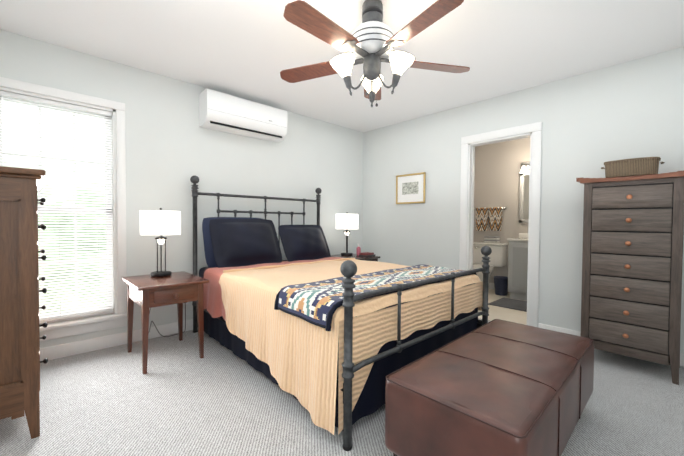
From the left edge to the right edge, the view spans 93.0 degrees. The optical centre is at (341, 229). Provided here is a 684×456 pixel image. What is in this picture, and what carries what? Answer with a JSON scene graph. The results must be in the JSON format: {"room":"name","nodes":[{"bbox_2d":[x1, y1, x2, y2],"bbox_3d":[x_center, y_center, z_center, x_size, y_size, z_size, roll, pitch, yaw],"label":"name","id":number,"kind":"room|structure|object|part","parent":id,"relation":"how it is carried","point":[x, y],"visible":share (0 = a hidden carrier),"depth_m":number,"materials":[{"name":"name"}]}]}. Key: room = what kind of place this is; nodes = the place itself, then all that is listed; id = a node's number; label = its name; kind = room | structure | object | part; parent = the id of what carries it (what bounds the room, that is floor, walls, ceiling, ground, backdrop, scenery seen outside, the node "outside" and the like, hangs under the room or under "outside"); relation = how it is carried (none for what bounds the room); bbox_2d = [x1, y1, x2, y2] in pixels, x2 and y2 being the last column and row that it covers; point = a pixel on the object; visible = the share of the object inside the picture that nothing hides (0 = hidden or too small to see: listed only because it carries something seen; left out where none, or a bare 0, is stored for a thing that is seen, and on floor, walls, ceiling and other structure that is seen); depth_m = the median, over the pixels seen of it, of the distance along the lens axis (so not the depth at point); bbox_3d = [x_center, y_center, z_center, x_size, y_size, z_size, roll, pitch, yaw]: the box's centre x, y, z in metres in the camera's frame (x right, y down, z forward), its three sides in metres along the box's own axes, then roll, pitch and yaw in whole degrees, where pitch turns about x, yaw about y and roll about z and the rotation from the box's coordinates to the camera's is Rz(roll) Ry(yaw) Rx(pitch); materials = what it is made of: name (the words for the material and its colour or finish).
{"room":"bedroom","nodes":[
{"label":"bedroom","id":0,"kind":"room"},
{"bbox_2d":[0,29,362,347],"bbox_3d":[-1.236,-0.223,3.546,4.360,2.440,0.120,-1,2,-43],"label":"wall","id":1,"kind":"structure","parent":0,"point":[172,147],"depth_m":3.18,"materials":[{"name":"paint"}]},
{"bbox_2d":[0,77,126,340],"bbox_3d":[-2.239,-0.118,2.568,0.919,1.941,0.175,-1,2,-43],"label":"window","id":2,"kind":"structure","parent":1,"relation":"in","point":[72,327],"depth_m":2.76,"materials":[{"name":"white wood"}]},
{"bbox_3d":[-2.277,-0.149,2.608,0.707,1.710,0.055,-1,2,-43],"label":"window sash","id":3,"kind":"part","parent":2,"relation":"part of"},
{"bbox_2d":[0,91,113,322],"bbox_3d":[-2.234,-0.142,2.562,0.697,1.716,0.057,-1,2,-43],"label":"window blind","id":4,"kind":"object","parent":2,"relation":"attached to","point":[48,102],"visible":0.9,"depth_m":2.62,"materials":[{"name":"white plastic"}]},
{"bbox_2d":[40,319,192,360],"bbox_3d":[-1.194,0.945,3.527,4.130,0.105,0.016,-1,2,-43],"label":"baseboard","id":5,"kind":"structure","parent":1,"relation":"attached to","point":[75,348],"depth_m":2.74,"materials":[{"name":"white wood"}]},
{"bbox_2d":[148,302,187,336],"bbox_3d":[-1.588,0.688,2.981,0.418,0.632,0.259,-1,2,-43],"label":"power cord","id":6,"kind":"object","parent":1,"relation":"attached to","point":[184,303],"visible":0.33,"depth_m":3.14,"materials":[{"name":"black plastic"}]},
{"bbox_2d":[199,88,286,141],"bbox_3d":[-1.027,-1.193,3.480,0.905,0.325,0.218,-1,2,-43],"label":"air conditioner","id":7,"kind":"object","parent":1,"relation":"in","point":[223,112],"visible":1,"depth_m":3.35,"materials":[{"name":"white plastic"}]},
{"bbox_2d":[0,289,683,455],"bbox_3d":[0.825,1.079,2.694,6.170,0.104,4.240,-1,2,-43],"label":"floor","id":8,"kind":"structure","parent":0,"point":[180,398],"depth_m":1.85,"materials":[{"name":"carpet"}]},
{"bbox_2d":[0,166,47,438],"bbox_3d":[-2.010,0.364,1.796,0.553,1.335,1.005,-1,2,-43],"label":"dresser","id":9,"kind":"object","parent":8,"relation":"on","point":[20,337],"visible":1,"depth_m":1.57,"materials":[{"name":"brown wood"}]},
{"bbox_2d":[121,271,208,373],"bbox_3d":[-1.433,0.706,2.624,0.490,0.622,0.614,-1,2,-43],"label":"nightstand","id":10,"kind":"object","parent":8,"relation":"on","point":[145,293],"visible":1,"depth_m":2.49,"materials":[{"name":"brown wood"}]},
{"bbox_2d":[140,208,180,276],"bbox_3d":[-1.526,0.104,2.735,0.300,0.572,0.300,-1,2,-43],"label":"lamp","id":11,"kind":"object","parent":10,"relation":"on","point":[160,223],"visible":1,"depth_m":2.65,"materials":[{"name":"black metal"},{"name":"white fabric"}]},
{"bbox_2d":[190,175,491,450],"bbox_3d":[-0.147,0.256,2.874,1.708,1.528,2.262,-1,2,-43],"label":"bed","id":12,"kind":"object","parent":8,"relation":"on","point":[319,333],"visible":1,"depth_m":2.10,"materials":[{"name":"fabric"}]},
{"bbox_2d":[331,254,379,260],"bbox_3d":[0.130,0.668,4.238,0.500,0.645,0.540,-1,2,-43],"label":"nightstand","id":13,"kind":"object","parent":8,"relation":"on","point":[373,258],"visible":0.17,"depth_m":4.13,"materials":[{"name":"brown wood"}]},
{"bbox_2d":[336,212,357,255],"bbox_3d":[0.065,0.057,4.283,0.300,0.572,0.300,-1,2,-43],"label":"lamp","id":14,"kind":"object","parent":13,"relation":"on","point":[346,221],"visible":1,"depth_m":4.18,"materials":[{"name":"white fabric"}]},
{"bbox_2d":[356,244,360,255],"bbox_3d":[0.220,0.265,4.297,0.056,0.156,0.056,-1,2,-43],"label":"soap bottle","id":15,"kind":"object","parent":13,"relation":"on","point":[358,250],"visible":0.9,"depth_m":4.28,"materials":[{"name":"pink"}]},
{"bbox_2d":[359,252,375,256],"bbox_3d":[0.324,0.324,4.186,0.144,0.046,0.200,1,2,32],"label":"books","id":16,"kind":"object","parent":13,"relation":"on","point":[367,254],"visible":1,"depth_m":4.13,"materials":[{"name":"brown paper"}]},
{"bbox_2d":[385,319,593,455],"bbox_3d":[0.819,0.835,1.645,1.260,0.439,0.568,-1,2,-44],"label":"ottoman","id":17,"kind":"object","parent":8,"relation":"on","point":[496,387],"visible":1,"depth_m":1.33,"materials":[{"name":"leather"}]},
{"bbox_2d":[473,242,507,292],"bbox_3d":[2.186,0.602,5.056,0.710,0.768,0.500,-1,2,-43],"label":"toilet","id":18,"kind":"object","parent":8,"relation":"on","point":[497,255],"visible":0.5,"depth_m":5.07,"materials":[{"name":"white ceramic"}]},
{"bbox_2d":[484,236,499,242],"bbox_3d":[2.396,0.160,5.185,0.150,0.106,0.200,-1,2,-43],"label":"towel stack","id":19,"kind":"object","parent":18,"relation":"on","point":[491,239],"visible":1,"depth_m":5.13,"materials":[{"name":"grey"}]},
{"bbox_2d":[493,276,507,295],"bbox_3d":[2.406,0.851,4.900,0.224,0.264,0.224,-1,2,-43],"label":"trash can","id":20,"kind":"object","parent":8,"relation":"on","point":[501,285],"visible":0.9,"depth_m":4.83,"materials":[{"name":"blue plastic"}]},
{"bbox_2d":[488,297,526,311],"bbox_3d":[2.405,0.996,4.203,0.550,0.012,0.800,-1,2,-43],"label":"bath rug","id":21,"kind":"object","parent":8,"relation":"on","point":[514,304],"visible":0.31,"depth_m":4.31,"materials":[{"name":"grey fabric"}]},
{"bbox_2d":[507,233,527,300],"bbox_3d":[2.804,0.499,4.551,0.495,1.004,0.762,-1,2,-43],"label":"bathroom vanity","id":22,"kind":"object","parent":8,"relation":"on","point":[517,265],"visible":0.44,"depth_m":4.57,"materials":[{"name":"grey wood"}]},
{"bbox_2d":[576,171,683,384],"bbox_3d":[2.237,0.320,2.512,0.474,1.448,0.636,-1,2,-43],"label":"chest","id":23,"kind":"object","parent":8,"relation":"on","point":[632,256],"visible":0.94,"depth_m":2.34,"materials":[{"name":"grey wood"}]},
{"bbox_2d":[601,157,664,177],"bbox_3d":[2.239,-0.478,2.514,0.192,0.137,0.369,-1,2,-43],"label":"basket","id":24,"kind":"object","parent":23,"relation":"on","point":[634,167],"visible":0.96,"depth_m":2.44,"materials":[{"name":"wicker"}]},
{"bbox_2d":[0,0,683,131],"bbox_3d":[0.843,-1.458,2.635,6.170,0.100,4.240,-1,2,-43],"label":"ceiling","id":25,"kind":"structure","parent":0,"point":[251,50],"depth_m":2.45,"materials":[{"name":"white paint"}]},
{"bbox_2d":[280,0,469,106],"bbox_3d":[0.168,-1.083,1.983,1.254,0.629,1.280,-1,2,-43],"label":"fan light","id":26,"kind":"object","parent":25,"relation":"hanging from","point":[371,42],"visible":1,"depth_m":1.90,"materials":[{"name":"brown wood"}]},
{"bbox_2d":[473,137,529,282],"bbox_3d":[2.892,-0.227,4.906,0.100,2.440,2.550,-1,2,-43],"label":"wall","id":27,"kind":"structure","parent":0,"point":[497,175],"depth_m":5.18,"materials":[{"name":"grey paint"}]},
{"bbox_2d":[474,207,506,230],"bbox_3d":[2.400,-0.172,5.303,0.075,0.395,0.522,-1,2,-43],"label":"hanging towel","id":28,"kind":"object","parent":27,"relation":"attached to","point":[492,216],"visible":0.98,"depth_m":5.26,"materials":[{"name":"multicoloured fabric"}]},
{"bbox_2d":[489,283,494,289],"bbox_3d":[2.842,0.941,4.893,0.016,0.105,2.350,-1,2,-43],"label":"baseboard","id":29,"kind":"structure","parent":27,"relation":"attached to","point":[491,285],"depth_m":5.30,"materials":[{"name":"white"}]},
{"bbox_2d":[519,171,529,222],"bbox_3d":[2.943,-0.480,4.754,0.027,0.775,0.630,-1,2,-43],"label":"bathroom mirror","id":30,"kind":"object","parent":27,"relation":"attached to","point":[524,200],"visible":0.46,"depth_m":4.93,"materials":[{"name":"grey mirror"}]},
{"bbox_2d":[520,162,529,172],"bbox_3d":[2.864,-0.928,4.742,0.149,0.170,0.500,-1,2,-43],"label":"sconce","id":31,"kind":"object","parent":27,"relation":"attached to","point":[525,166],"visible":0.33,"depth_m":4.88,"materials":[{"name":"white glass"}]},
{"bbox_2d":[362,46,683,352],"bbox_3d":[1.764,-0.201,3.456,0.110,2.440,4.120,-1,2,-43],"label":"wall","id":32,"kind":"structure","parent":0,"point":[593,121],"depth_m":3.11,"materials":[{"name":"paint"}]},
{"bbox_2d":[396,172,425,203],"bbox_3d":[0.898,-0.536,4.274,0.022,0.390,0.453,-1,2,-43],"label":"picture frame","id":33,"kind":"object","parent":32,"relation":"attached to","point":[410,188],"visible":1,"depth_m":4.26,"materials":[{"name":"gold metal"}]},
{"bbox_2d":[459,122,541,326],"bbox_3d":[1.704,-0.020,3.523,0.150,2.075,0.822,-1,2,-43],"label":"door frame","id":34,"kind":"structure","parent":32,"relation":"attached to","point":[532,131],"depth_m":3.29,"materials":[{"name":"white wood"}]},
{"bbox_2d":[538,323,683,366],"bbox_3d":[2.477,0.991,2.624,0.016,0.105,1.580,-1,2,-43],"label":"baseboard","id":35,"kind":"structure","parent":32,"relation":"attached to","point":[540,325],"depth_m":3.03,"materials":[{"name":"white wood"}]},
{"label":"outside","id":36,"kind":"structure","parent":0,"visible":0},
{"bbox_2d":[2,100,106,313],"bbox_3d":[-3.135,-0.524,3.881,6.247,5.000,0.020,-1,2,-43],"label":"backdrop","id":37,"kind":"structure","parent":36,"point":[62,181],"depth_m":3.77,"materials":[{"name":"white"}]}
]}

